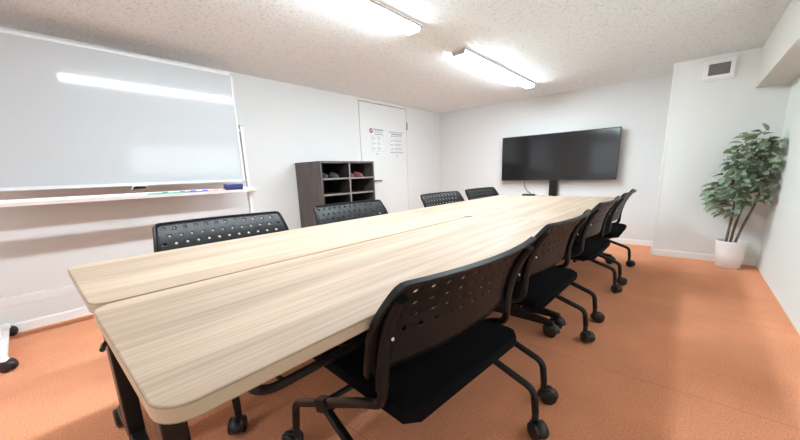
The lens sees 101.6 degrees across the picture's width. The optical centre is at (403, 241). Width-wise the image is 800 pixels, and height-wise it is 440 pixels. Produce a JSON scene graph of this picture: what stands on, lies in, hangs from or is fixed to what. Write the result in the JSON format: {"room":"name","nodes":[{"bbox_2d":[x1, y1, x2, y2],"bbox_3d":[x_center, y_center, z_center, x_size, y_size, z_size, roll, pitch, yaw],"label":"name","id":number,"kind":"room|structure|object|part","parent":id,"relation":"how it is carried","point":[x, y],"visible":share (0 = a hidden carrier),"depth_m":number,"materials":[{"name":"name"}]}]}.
{"room":"meeting room","nodes":[
{"label":"meeting room","id":0,"kind":"room"},
{"bbox_2d":[0,26,440,323],"bbox_3d":[-1.819,-0.668,3.456,0.120,2.098,7.823,8,16,40],"label":"wall","id":1,"kind":"structure","parent":0,"point":[284,124],"depth_m":3.26,"materials":[{"name":"white paint"}]},
{"bbox_2d":[10,307,92,331],"bbox_3d":[-2.387,0.509,2.883,0.012,0.070,5.581,8,16,40],"label":"baseboard","id":2,"kind":"structure","parent":1,"relation":"attached to","point":[66,315],"depth_m":2.51,"materials":[{"name":"white"}]},
{"bbox_2d":[358,101,408,213],"bbox_3d":[-0.272,-1.056,5.143,0.141,2.062,1.055,8,16,40],"label":"door","id":3,"kind":"structure","parent":1,"relation":"in","point":[390,170],"depth_m":5.10,"materials":[{"name":"white paint"}]},
{"bbox_2d":[369,127,384,153],"bbox_3d":[-0.402,-1.504,4.894,0.003,0.379,0.324,8,16,40],"label":"poster","id":4,"kind":"object","parent":3,"relation":"attached to","point":[376,135],"visible":1,"depth_m":4.89,"materials":[{"name":"white paper"}]},
{"bbox_2d":[371,137,379,149],"bbox_3d":[-0.411,-1.469,4.888,0.001,0.190,0.202,8,16,40],"label":"print","id":5,"kind":"object","parent":4,"relation":"attached to","point":[375,141],"depth_m":4.87,"materials":[{"name":"grey paper"}]},
{"bbox_2d":[388,130,404,155],"bbox_3d":[-0.118,-1.565,5.219,0.002,0.380,0.372,8,16,40],"label":"poster","id":6,"kind":"object","parent":3,"relation":"attached to","point":[395,138],"visible":1,"depth_m":5.21,"materials":[{"name":"white paper"}]},
{"bbox_2d":[0,0,791,112],"bbox_3d":[-0.202,-1.513,1.833,4.472,0.120,7.823,8,16,40],"label":"ceiling","id":7,"kind":"structure","parent":0,"point":[559,46],"depth_m":2.59,"materials":[{"name":"paint"}]},
{"bbox_2d":[334,0,421,35],"bbox_3d":[-0.469,-1.411,1.795,0.140,0.046,1.685,8,16,40],"label":"ceiling lamp","id":8,"kind":"object","parent":7,"relation":"attached to","point":[374,9],"visible":1,"depth_m":2.14,"materials":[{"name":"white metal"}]},
{"bbox_2d":[452,47,535,88],"bbox_3d":[1.040,-1.823,3.512,0.140,0.046,1.730,8,16,40],"label":"ceiling lamp","id":9,"kind":"object","parent":7,"relation":"attached to","point":[464,53],"visible":1,"depth_m":3.27,"materials":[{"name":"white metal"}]},
{"bbox_2d":[0,243,799,439],"bbox_3d":[-0.131,0.656,2.290,4.472,0.120,7.823,8,16,40],"label":"floor","id":10,"kind":"structure","parent":0,"point":[687,349],"depth_m":1.66,"materials":[{"name":"carpet"}]},
{"bbox_2d":[0,28,256,372],"bbox_3d":[-2.041,-0.401,2.535,0.775,1.970,1.778,8,16,40],"label":"whiteboard","id":11,"kind":"object","parent":10,"relation":"on","point":[73,115],"visible":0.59,"depth_m":2.32,"materials":[{"name":"grey ceramic"}]},
{"bbox_3d":[-2.594,-0.072,1.937,0.044,1.430,0.022,8,16,40],"label":"post","id":12,"kind":"part","parent":11,"relation":"part of","materials":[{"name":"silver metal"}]},
{"bbox_3d":[-2.029,0.250,2.662,0.040,0.055,1.670,8,16,40],"label":"cross rail","id":13,"kind":"part","parent":11,"relation":"part of","materials":[{"name":"grey metal"}]},
{"bbox_3d":[-2.068,-0.894,2.419,0.024,0.940,1.626,8,16,40],"label":"board panel","id":14,"kind":"part","parent":11,"relation":"part of","materials":[{"name":"grey ceramic"}]},
{"bbox_3d":[-2.068,-0.894,2.419,0.036,0.948,1.634,8,16,40],"label":"board frame","id":15,"kind":"part","parent":11,"relation":"part of","materials":[{"name":"grey metal"}]},
{"bbox_2d":[0,187,256,206],"bbox_3d":[-1.997,-0.343,2.511,0.112,0.065,1.720,8,16,40],"label":"tray","id":16,"kind":"object","parent":11,"relation":"on","point":[72,199],"depth_m":2.32,"materials":[{"name":"white metal"}]},
{"bbox_2d":[223,183,242,189],"bbox_3d":[-1.561,-0.498,2.988,0.056,0.062,0.156,8,16,40],"label":"eraser","id":17,"kind":"object","parent":11,"relation":"on","point":[240,185],"visible":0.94,"depth_m":2.96,"materials":[{"name":"blue plastic"}]},
{"bbox_3d":[-1.498,-0.371,3.184,0.044,1.430,0.022,8,16,40],"label":"post","id":18,"kind":"part","parent":11,"relation":"part of","materials":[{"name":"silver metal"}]},
{"bbox_2d":[152,211,288,434],"bbox_3d":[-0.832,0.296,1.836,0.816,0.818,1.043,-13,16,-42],"label":"chair","id":19,"kind":"object","parent":10,"relation":"on","point":[161,241],"visible":0.41,"depth_m":1.99,"materials":[{"name":"black plastic"}]},
{"bbox_3d":[-1.112,-0.020,2.061,0.753,0.265,0.157,-13,16,-42],"label":"backrest","id":20,"kind":"part","parent":19,"relation":"part of","materials":[{"name":"black plastic"}]},
{"bbox_3d":[-1.019,0.436,1.598,0.831,0.458,0.048,9,16,41],"label":"leg","id":21,"kind":"part","parent":19,"relation":"part of","materials":[{"name":"black metal"}]},
{"bbox_2d":[68,212,464,439],"bbox_3d":[-0.427,0.312,1.931,0.702,0.720,2.050,8,16,40],"label":"folding table","id":22,"kind":"object","parent":10,"relation":"on","point":[98,284],"visible":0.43,"depth_m":1.35,"materials":[{"name":"brown wood"}]},
{"bbox_3d":[-1.043,0.453,1.201,0.200,0.587,0.080,8,16,40],"label":"leg","id":23,"kind":"part","parent":22,"relation":"part of","materials":[{"name":"black metal"}]},
{"bbox_2d":[94,217,559,439],"bbox_3d":[0.083,0.388,1.492,0.686,0.720,2.064,8,16,40],"label":"folding table","id":24,"kind":"object","parent":10,"relation":"on","point":[186,351],"visible":0.75,"depth_m":0.81,"materials":[{"name":"brown wood"}]},
{"bbox_3d":[-0.727,0.237,0.833,0.067,0.029,0.131,1,12,12],"label":"release lever","id":25,"kind":"part","parent":24,"relation":"part of","materials":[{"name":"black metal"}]},
{"bbox_3d":[-0.529,0.527,0.767,0.200,0.587,0.080,8,16,40],"label":"leg","id":26,"kind":"part","parent":24,"relation":"part of","materials":[{"name":"black metal"}]},
{"bbox_2d":[248,281,473,394],"bbox_3d":[0.069,0.138,1.453,0.407,0.099,1.673,8,16,40],"label":"wire shelf","id":27,"kind":"object","parent":24,"relation":"attached to","point":[282,382],"depth_m":0.81,"materials":[{"name":"metal"}]},
{"bbox_3d":[0.715,0.187,2.183,0.200,0.587,0.080,8,16,40],"label":"leg","id":28,"kind":"part","parent":24,"relation":"part of","materials":[{"name":"black metal"}]},
{"bbox_2d":[295,161,375,227],"bbox_3d":[-0.828,-0.396,4.174,0.499,1.207,0.825,8,16,40],"label":"cabinet","id":29,"kind":"object","parent":10,"relation":"on","point":[313,189],"visible":0.41,"depth_m":3.98,"materials":[{"name":"brown wood"}]},
{"bbox_3d":[-1.090,-0.325,3.877,0.498,1.207,0.022,8,16,40],"label":"panel","id":30,"kind":"part","parent":29,"relation":"part of","materials":[{"name":"brown wood"}]},
{"bbox_3d":[-1.014,-0.437,4.328,0.010,1.135,0.781,8,16,40],"label":"panel","id":31,"kind":"part","parent":29,"relation":"part of","materials":[{"name":"brown wood"}]},
{"bbox_2d":[328,172,338,177],"bbox_3d":[-0.872,-0.799,3.915,0.258,0.070,0.094,8,16,40],"label":"slipper","id":32,"kind":"object","parent":29,"relation":"on","point":[331,174],"visible":0.8,"depth_m":3.85,"materials":[{"name":"grey fabric"}]},
{"bbox_2d":[324,192,348,194],"bbox_3d":[-0.963,-0.580,3.980,0.482,0.018,0.384,8,16,40],"label":"shelf","id":33,"kind":"object","parent":29,"relation":"attached to","point":[325,193],"depth_m":3.90,"materials":[{"name":"wood"}]},
{"bbox_3d":[-0.849,-0.976,4.053,0.496,0.022,0.781,8,16,40],"label":"panel","id":34,"kind":"part","parent":29,"relation":"part of","materials":[{"name":"brown wood"}]},
{"bbox_2d":[353,171,362,176],"bbox_3d":[-0.625,-0.866,4.196,0.258,0.070,0.094,8,16,40],"label":"slipper","id":35,"kind":"object","parent":29,"relation":"on","point":[356,174],"visible":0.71,"depth_m":4.13,"materials":[{"name":"red"}]},
{"bbox_3d":[-0.568,-0.467,4.471,0.498,1.207,0.022,8,16,40],"label":"panel","id":36,"kind":"part","parent":29,"relation":"part of","materials":[{"name":"brown wood"}]},
{"bbox_2d":[313,199,432,297],"bbox_3d":[-0.258,0.100,2.676,0.784,0.818,0.763,-13,16,-42],"label":"chair","id":37,"kind":"object","parent":10,"relation":"on","point":[320,219],"visible":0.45,"depth_m":2.79,"materials":[{"name":"black plastic"}]},
{"bbox_3d":[-0.441,-0.198,2.802,0.711,0.265,0.157,-13,16,-42],"label":"backrest","id":38,"kind":"part","parent":37,"relation":"part of","materials":[{"name":"black plastic"}]},
{"bbox_2d":[282,236,548,439],"bbox_3d":[0.036,0.398,1.218,0.784,0.818,0.763,-13,16,-43],"label":"chair","id":39,"kind":"object","parent":10,"relation":"on","point":[407,366],"visible":1,"depth_m":0.95,"materials":[{"name":"black plastic"}]},
{"bbox_3d":[-0.122,0.660,0.937,0.033,0.232,0.436,-13,16,-41],"label":"leg","id":40,"kind":"part","parent":39,"relation":"part of","materials":[{"name":"black metal"}]},
{"bbox_3d":[-0.240,0.527,1.046,0.549,0.458,0.038,9,16,42],"label":"leg","id":41,"kind":"part","parent":39,"relation":"part of","materials":[{"name":"black metal"}]},
{"bbox_3d":[-0.031,0.249,0.782,0.040,0.274,0.108,-13,16,-43],"label":"post","id":42,"kind":"part","parent":39,"relation":"part of","materials":[{"name":"black plastic"}]},
{"bbox_3d":[0.006,0.373,1.243,0.600,0.068,0.635,-13,16,-43],"label":"seat","id":43,"kind":"part","parent":39,"relation":"part of","materials":[{"name":"black fabric"}]},
{"bbox_3d":[0.206,0.163,0.986,0.711,0.265,0.157,-13,16,-43],"label":"backrest","id":44,"kind":"part","parent":39,"relation":"part of","materials":[{"name":"black plastic"}]},
{"bbox_3d":[0.235,0.414,1.506,0.038,0.458,0.549,-13,16,-41],"label":"leg","id":45,"kind":"part","parent":39,"relation":"part of","materials":[{"name":"black metal"}]},
{"bbox_3d":[0.372,0.543,1.417,0.436,0.232,0.033,9,16,42],"label":"leg","id":46,"kind":"part","parent":39,"relation":"part of","materials":[{"name":"black metal"}]},
{"bbox_3d":[0.425,0.141,1.224,0.040,0.274,0.108,-13,16,-43],"label":"post","id":47,"kind":"part","parent":39,"relation":"part of","materials":[{"name":"black plastic"}]},
{"bbox_2d":[420,191,464,207],"bbox_3d":[0.631,-0.120,3.581,0.763,0.818,0.784,10,17,44],"label":"chair","id":48,"kind":"object","parent":10,"relation":"on","point":[455,196],"visible":0.3,"depth_m":3.71,"materials":[{"name":"black plastic"}]},
{"bbox_2d":[403,195,552,300],"bbox_3d":[0.907,-0.051,3.446,0.707,0.720,2.050,8,16,40],"label":"folding table","id":49,"kind":"object","parent":10,"relation":"on","point":[468,208],"visible":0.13,"depth_m":3.11,"materials":[{"name":"brown wood"}]},
{"bbox_2d":[522,194,544,195],"bbox_3d":[1.605,-0.579,4.038,0.273,0.022,0.060,8,16,40],"label":"adapter","id":50,"kind":"object","parent":49,"relation":"on","point":[522,194],"visible":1,"depth_m":4.03,"materials":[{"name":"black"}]},
{"bbox_2d":[465,187,498,199],"bbox_3d":[1.228,-0.277,4.230,0.784,0.818,0.763,-13,16,-43],"label":"chair","id":51,"kind":"object","parent":10,"relation":"on","point":[475,193],"visible":0.3,"depth_m":4.37,"materials":[{"name":"black plastic"}]},
{"bbox_2d":[471,209,595,404],"bbox_3d":[0.626,0.236,1.891,0.763,0.818,0.784,9,16,41],"label":"chair","id":52,"kind":"object","parent":10,"relation":"on","point":[539,282],"visible":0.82,"depth_m":1.58,"materials":[{"name":"black plastic"}]},
{"bbox_3d":[0.361,0.368,1.704,0.549,0.458,0.038,8,15,39],"label":"leg","id":53,"kind":"part","parent":52,"relation":"part of","materials":[{"name":"black metal"}]},
{"bbox_3d":[0.595,0.212,1.914,0.635,0.068,0.600,9,16,41],"label":"seat","id":54,"kind":"part","parent":52,"relation":"part of","materials":[{"name":"black fabric"}]},
{"bbox_3d":[0.486,0.500,1.602,0.436,0.232,0.033,10,17,44],"label":"leg","id":55,"kind":"part","parent":52,"relation":"part of","materials":[{"name":"black metal"}]},
{"bbox_3d":[0.580,0.088,1.452,0.108,0.274,0.040,9,16,41],"label":"post","id":56,"kind":"part","parent":52,"relation":"part of","materials":[{"name":"black plastic"}]},
{"bbox_3d":[0.806,0.000,1.667,0.157,0.265,0.711,9,16,41],"label":"backrest","id":57,"kind":"part","parent":52,"relation":"part of","materials":[{"name":"black plastic"}]},
{"bbox_3d":[0.810,0.251,2.189,0.549,0.458,0.038,10,16,43],"label":"leg","id":58,"kind":"part","parent":52,"relation":"part of","materials":[{"name":"black metal"}]},
{"bbox_3d":[0.953,0.379,2.106,0.436,0.232,0.033,8,15,39],"label":"leg","id":59,"kind":"part","parent":52,"relation":"part of","materials":[{"name":"black metal"}]},
{"bbox_3d":[1.011,-0.024,1.917,0.108,0.274,0.040,9,16,41],"label":"post","id":60,"kind":"part","parent":52,"relation":"part of","materials":[{"name":"black plastic"}]},
{"bbox_2d":[472,196,615,328],"bbox_3d":[1.413,0.024,3.010,0.691,0.720,2.064,8,16,40],"label":"folding table","id":61,"kind":"object","parent":10,"relation":"on","point":[555,208],"visible":0.33,"depth_m":2.58,"materials":[{"name":"brown wood"}]},
{"bbox_2d":[502,126,621,195],"bbox_3d":[2.128,-0.790,4.768,1.596,1.541,0.435,8,16,40],"label":"television","id":62,"kind":"object","parent":10,"relation":"on","point":[592,154],"visible":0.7,"depth_m":4.70,"materials":[{"name":"black"}]},
{"bbox_2d":[541,196,621,322],"bbox_3d":[1.297,0.054,2.647,0.763,0.818,0.784,9,16,41],"label":"chair","id":63,"kind":"object","parent":10,"relation":"on","point":[584,247],"visible":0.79,"depth_m":2.32,"materials":[{"name":"black plastic"}]},
{"bbox_3d":[1.034,0.187,2.458,0.549,0.458,0.038,8,15,39],"label":"leg","id":64,"kind":"part","parent":63,"relation":"part of","materials":[{"name":"black metal"}]},
{"bbox_3d":[1.266,0.030,2.671,0.635,0.068,0.600,9,16,41],"label":"seat","id":65,"kind":"part","parent":63,"relation":"part of","materials":[{"name":"black fabric"}]},
{"bbox_3d":[1.160,0.319,2.357,0.436,0.232,0.033,9,16,43],"label":"leg","id":66,"kind":"part","parent":63,"relation":"part of","materials":[{"name":"black metal"}]},
{"bbox_3d":[1.255,-0.094,2.208,0.108,0.274,0.040,9,16,41],"label":"post","id":67,"kind":"part","parent":63,"relation":"part of","materials":[{"name":"black plastic"}]},
{"bbox_3d":[1.478,-0.182,2.425,0.157,0.265,0.711,9,16,41],"label":"backrest","id":68,"kind":"part","parent":63,"relation":"part of","materials":[{"name":"black plastic"}]},
{"bbox_3d":[1.478,0.070,2.947,0.549,0.458,0.038,9,16,43],"label":"leg","id":69,"kind":"part","parent":63,"relation":"part of","materials":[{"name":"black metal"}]},
{"bbox_3d":[1.622,0.197,2.865,0.436,0.232,0.033,8,15,39],"label":"leg","id":70,"kind":"part","parent":63,"relation":"part of","materials":[{"name":"black metal"}]},
{"bbox_3d":[1.682,-0.207,2.677,0.108,0.274,0.040,9,16,41],"label":"post","id":71,"kind":"part","parent":63,"relation":"part of","materials":[{"name":"black plastic"}]},
{"bbox_2d":[576,189,636,285],"bbox_3d":[1.902,-0.109,3.328,0.763,0.818,0.784,8,15,39],"label":"chair","id":72,"kind":"object","parent":10,"relation":"on","point":[612,230],"visible":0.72,"depth_m":2.99,"materials":[{"name":"black plastic"}]},
{"bbox_3d":[1.869,-0.133,3.350,0.635,0.068,0.600,8,15,39],"label":"seat","id":73,"kind":"part","parent":72,"relation":"part of","materials":[{"name":"black fabric"}]},
{"bbox_3d":[1.646,0.025,3.130,0.549,0.458,0.038,7,15,37],"label":"leg","id":74,"kind":"part","parent":72,"relation":"part of","materials":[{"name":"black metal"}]},
{"bbox_3d":[1.776,0.156,3.033,0.436,0.232,0.033,9,16,41],"label":"leg","id":75,"kind":"part","parent":72,"relation":"part of","materials":[{"name":"black metal"}]},
{"bbox_3d":[1.873,-0.257,2.887,0.108,0.274,0.040,8,15,39],"label":"post","id":76,"kind":"part","parent":72,"relation":"part of","materials":[{"name":"black plastic"}]},
{"bbox_3d":[2.220,0.031,3.556,0.436,0.232,0.033,7,15,37],"label":"leg","id":77,"kind":"part","parent":72,"relation":"part of","materials":[{"name":"black metal"}]},
{"bbox_3d":[2.089,-0.347,3.112,0.157,0.265,0.711,8,15,39],"label":"backrest","id":78,"kind":"part","parent":72,"relation":"part of","materials":[{"name":"black plastic"}]},
{"bbox_2d":[699,123,786,268],"bbox_3d":[3.210,-0.409,3.177,0.537,1.383,0.526,8,16,40],"label":"potted plant","id":79,"kind":"object","parent":10,"relation":"on","point":[730,253],"visible":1,"depth_m":3.10,"materials":[{"name":"green plant"}]},
{"bbox_3d":[3.312,0.123,3.321,0.242,0.276,0.242,8,16,40],"label":"pot","id":80,"kind":"part","parent":79,"relation":"part of","materials":[{"name":"white ceramic"}]},
{"bbox_2d":[440,74,672,240],"bbox_3d":[2.381,-1.104,4.870,4.352,2.098,0.120,8,16,40],"label":"wall","id":81,"kind":"structure","parent":0,"point":[471,139],"depth_m":4.61,"materials":[{"name":"white paint"}]},
{"bbox_2d":[610,238,651,245],"bbox_3d":[1.999,-0.155,5.344,3.372,0.070,0.012,8,16,40],"label":"baseboard","id":82,"kind":"structure","parent":81,"relation":"attached to","point":[619,240],"depth_m":4.42,"materials":[{"name":"white"}]},
{"bbox_2d":[653,47,791,258],"bbox_3d":[3.415,-0.871,3.599,0.860,2.098,0.499,8,16,40],"label":"wall column","id":83,"kind":"structure","parent":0,"point":[705,117],"depth_m":3.42,"materials":[{"name":"white paint"}]},
{"bbox_2d":[651,63,675,248],"bbox_3d":[2.931,-0.911,3.695,0.016,2.028,0.034,8,16,40],"label":"trim","id":84,"kind":"structure","parent":83,"relation":"attached to","point":[674,63],"depth_m":3.67,"materials":[{"name":"white paint"}]},
{"bbox_2d":[650,249,756,265],"bbox_3d":[3.277,0.166,3.622,0.870,0.070,0.014,8,16,40],"label":"baseboard","id":85,"kind":"structure","parent":83,"relation":"attached to","point":[698,256],"depth_m":3.66,"materials":[{"name":"white"}]},
{"bbox_2d":[702,56,737,81],"bbox_3d":[3.153,-1.720,3.266,0.242,0.188,0.032,8,16,40],"label":"wall vent","id":86,"kind":"object","parent":83,"relation":"attached to","point":[725,68],"visible":1,"depth_m":3.26,"materials":[{"name":"white"}]},
{"bbox_2d":[756,77,799,334],"bbox_3d":[1.447,-0.178,0.622,0.120,2.098,7.703,8,16,40],"label":"wall","id":87,"kind":"structure","parent":0,"point":[778,259],"depth_m":2.65,"materials":[{"name":"paint"}]},
{"bbox_2d":[756,0,799,87],"bbox_3d":[1.164,-1.013,0.414,0.228,0.360,7.084,8,16,40],"label":"beam","id":88,"kind":"structure","parent":87,"relation":"attached to","point":[780,57],"depth_m":2.43,"materials":[{"name":"white paint"}]}
]}

